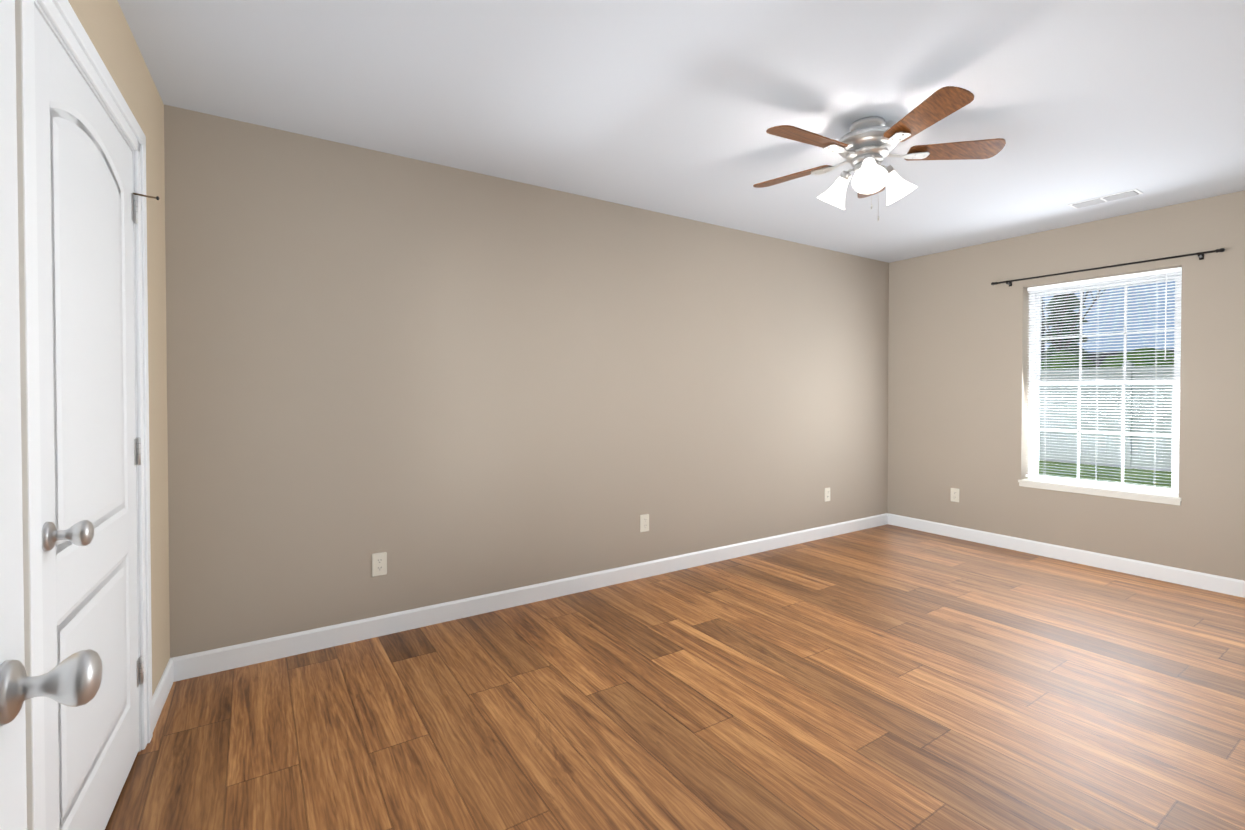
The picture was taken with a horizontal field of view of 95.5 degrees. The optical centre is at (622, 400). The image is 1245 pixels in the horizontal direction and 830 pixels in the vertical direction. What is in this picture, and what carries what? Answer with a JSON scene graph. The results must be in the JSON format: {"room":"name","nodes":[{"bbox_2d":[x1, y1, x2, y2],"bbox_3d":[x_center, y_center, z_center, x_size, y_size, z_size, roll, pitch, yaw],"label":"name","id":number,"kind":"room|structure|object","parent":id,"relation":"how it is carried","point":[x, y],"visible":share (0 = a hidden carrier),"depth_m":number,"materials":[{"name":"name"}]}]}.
{"room":"empty bedroom","nodes":[
{"label":"empty bedroom","id":0,"kind":"room"},
{"bbox_2d":[68,0,169,695],"bbox_3d":[-1.188,-0.004,1.011,0.282,2.440,3.168,-1,1,-33],"label":"wall","id":1,"kind":"structure","parent":0,"point":[105,25],"depth_m":2.16,"materials":[{"name":"beige paint"}]},
{"bbox_2d":[0,0,102,829],"bbox_3d":[-0.423,0.201,0.221,0.187,2.028,0.965,-1,1,-33],"label":"entry door","id":2,"kind":"structure","parent":1,"relation":"in","point":[74,680],"depth_m":0.60,"materials":[{"name":"white wood"}]},
{"bbox_2d":[15,0,152,829],"bbox_3d":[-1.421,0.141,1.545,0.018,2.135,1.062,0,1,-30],"label":"door frame","id":3,"kind":"structure","parent":1,"relation":"attached to","point":[61,15],"depth_m":1.13,"materials":[{"name":"white wood"}]},
{"bbox_2d":[34,5,159,829],"bbox_3d":[-1.452,0.182,1.538,0.222,2.028,0.897,-1,1,-33],"label":"closet door","id":4,"kind":"structure","parent":1,"relation":"in","point":[87,217],"depth_m":1.46,"materials":[{"name":"white wood"}]},
{"bbox_2d":[152,659,173,730],"bbox_3d":[-1.129,1.165,1.054,0.176,0.100,3.110,-1,1,-33],"label":"baseboard","id":5,"kind":"structure","parent":1,"relation":"attached to","point":[162,690],"depth_m":2.20,"materials":[{"name":"white"}]},
{"bbox_2d":[164,105,888,657],"bbox_3d":[0.144,-0.043,3.832,5.950,2.440,0.140,-1,1,-33],"label":"wall","id":6,"kind":"structure","parent":0,"point":[438,383],"depth_m":3.08,"materials":[{"name":"beige paint"}]},
{"bbox_2d":[372,552,386,576],"bbox_3d":[-1.228,0.828,2.855,0.070,0.115,0.007,-1,1,-33],"label":"electrical outlet","id":7,"kind":"object","parent":6,"relation":"attached to","point":[379,564],"visible":1,"depth_m":2.85,"materials":[{"name":"beige plastic"}]},
{"bbox_2d":[170,513,887,681],"bbox_3d":[0.283,1.127,3.849,5.277,0.100,0.013,-1,1,-33],"label":"baseboard","id":8,"kind":"structure","parent":6,"relation":"attached to","point":[193,665],"depth_m":3.09,"materials":[{"name":"white wood"}]},
{"bbox_2d":[640,514,648,531],"bbox_3d":[0.149,0.816,3.759,0.070,0.115,0.007,-1,1,-33],"label":"electrical outlet","id":9,"kind":"object","parent":6,"relation":"attached to","point":[644,522],"visible":1,"depth_m":3.75,"materials":[{"name":"beige plastic"}]},
{"bbox_2d":[825,488,829,501],"bbox_3d":[1.746,0.801,4.808,0.070,0.115,0.007,-1,1,-33],"label":"electrical outlet","id":10,"kind":"object","parent":6,"relation":"attached to","point":[827,494],"visible":1,"depth_m":4.80,"materials":[{"name":"beige plastic"}]},
{"bbox_2d":[105,524,1244,829],"bbox_3d":[1.085,1.258,1.551,6.900,0.100,5.018,-1,1,-33],"label":"floor","id":11,"kind":"structure","parent":0,"point":[887,676],"depth_m":2.18,"materials":[{"name":"brown wood"}]},
{"bbox_2d":[117,0,1244,262],"bbox_3d":[1.085,-1.281,1.516,6.900,0.100,5.018,-1,1,-33],"label":"ceiling","id":12,"kind":"structure","parent":0,"point":[677,108],"depth_m":2.29,"materials":[{"name":"paint"}]},
{"bbox_2d":[753,86,1005,220],"bbox_3d":[1.070,-1.024,2.541,1.062,0.442,1.083,-1,1,-33],"label":"ceiling fan","id":13,"kind":"object","parent":12,"relation":"hanging from","point":[864,147],"visible":1,"depth_m":2.46,"materials":[{"name":"brown wood"}]},
{"bbox_2d":[1068,189,1142,208],"bbox_3d":[3.007,-1.254,3.527,0.125,0.010,0.335,-1,1,-33],"label":"ceiling vent","id":14,"kind":"object","parent":12,"relation":"in","point":[1111,197],"visible":0.98,"depth_m":3.50,"materials":[{"name":"white metal"}]},
{"bbox_2d":[887,190,1244,580],"bbox_3d":[3.907,-0.036,3.302,0.200,2.440,4.878,-1,1,-33],"label":"wall","id":15,"kind":"structure","parent":0,"point":[958,373],"depth_m":4.25,"materials":[{"name":"beige paint"}]},
{"bbox_2d":[951,488,958,501],"bbox_3d":[2.815,0.801,4.787,0.007,0.115,0.070,-1,1,-33],"label":"outlet","id":16,"kind":"object","parent":15,"relation":"attached to","point":[954,494],"visible":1,"depth_m":4.78,"materials":[{"name":"beige plastic"}]},
{"bbox_2d":[888,513,1244,597],"bbox_3d":[3.340,1.125,3.989,0.013,0.100,3.109,-1,1,-33],"label":"baseboard","id":17,"kind":"structure","parent":15,"relation":"attached to","point":[1216,583],"depth_m":4.03,"materials":[{"name":"white wood"}]},
{"bbox_2d":[1018,479,1181,505],"bbox_3d":[3.373,0.644,4.033,0.131,0.050,0.920,-1,1,-33],"label":"window sill","id":18,"kind":"structure","parent":15,"relation":"attached to","point":[1162,498],"depth_m":3.95,"materials":[{"name":"white wood"}]},
{"bbox_2d":[1028,272,1181,494],"bbox_3d":[3.457,-0.117,4.078,0.070,1.510,0.890,-1,1,-33],"label":"window","id":19,"kind":"structure","parent":15,"relation":"in","point":[1174,382],"depth_m":4.09,"materials":[{"name":"white plastic"}]},
{"bbox_2d":[1026,267,1181,492],"bbox_3d":[3.379,-0.135,4.026,0.038,1.464,0.866,-1,1,-33],"label":"window blinds","id":20,"kind":"object","parent":19,"relation":"attached to","point":[1128,276],"visible":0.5,"depth_m":3.97,"materials":[{"name":"white plastic"}]},
{"bbox_2d":[991,248,1224,286],"bbox_3d":[3.302,-0.909,3.962,0.074,0.043,1.291,-1,1,-33],"label":"curtain rod","id":21,"kind":"object","parent":15,"relation":"attached to","point":[1200,255],"visible":1,"depth_m":3.81,"materials":[{"name":"grey metal"}]},
{"label":"outside","id":22,"kind":"structure","parent":0,"visible":0},
{"bbox_2d":[1039,460,1171,487],"bbox_3d":[23.309,0.923,33.001,64.820,0.001,80.000,-1,1,-33],"label":"lawn","id":23,"kind":"structure","parent":22,"point":[1150,477],"depth_m":9.64,"materials":[{"name":"green plant"}]},
{"bbox_2d":[1041,291,1090,357],"bbox_3d":[15.582,-4.043,19.955,1.769,10.386,1.851,-1,1,-33],"label":"conifer tree","id":24,"kind":"object","parent":23,"relation":"on","point":[1067,349],"depth_m":19.67,"materials":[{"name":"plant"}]},
{"bbox_2d":[1042,289,1105,351],"bbox_3d":[9.674,-2.889,12.572,5.136,8.190,4.353,-1,1,-33],"label":"bare tree","id":25,"kind":"object","parent":23,"relation":"on","point":[1058,333],"depth_m":12.95,"materials":[{"name":"brown plant"}]},
{"bbox_2d":[1039,361,1173,470],"bbox_3d":[8.484,0.249,11.267,0.134,1.950,22.094,-1,1,-33],"label":"fence","id":26,"kind":"object","parent":23,"relation":"on","point":[1158,412],"depth_m":10.45,"materials":[{"name":"white plastic"}]},
{"bbox_2d":[1041,347,1173,369],"bbox_3d":[9.399,-0.007,12.543,2.426,2.528,18.633,-1,1,-33],"label":"hedge","id":27,"kind":"object","parent":23,"relation":"on","point":[1146,360],"depth_m":11.17,"materials":[{"name":"green plant"}]},
{"bbox_2d":[1041,327,1173,366],"bbox_3d":[27.020,-2.160,38.985,10.800,6.000,16.800,-1,1,-33],"label":"house","id":28,"kind":"structure","parent":23,"relation":"on","point":[1097,356],"depth_m":34.13,"materials":[{"name":"grey"}]}
]}

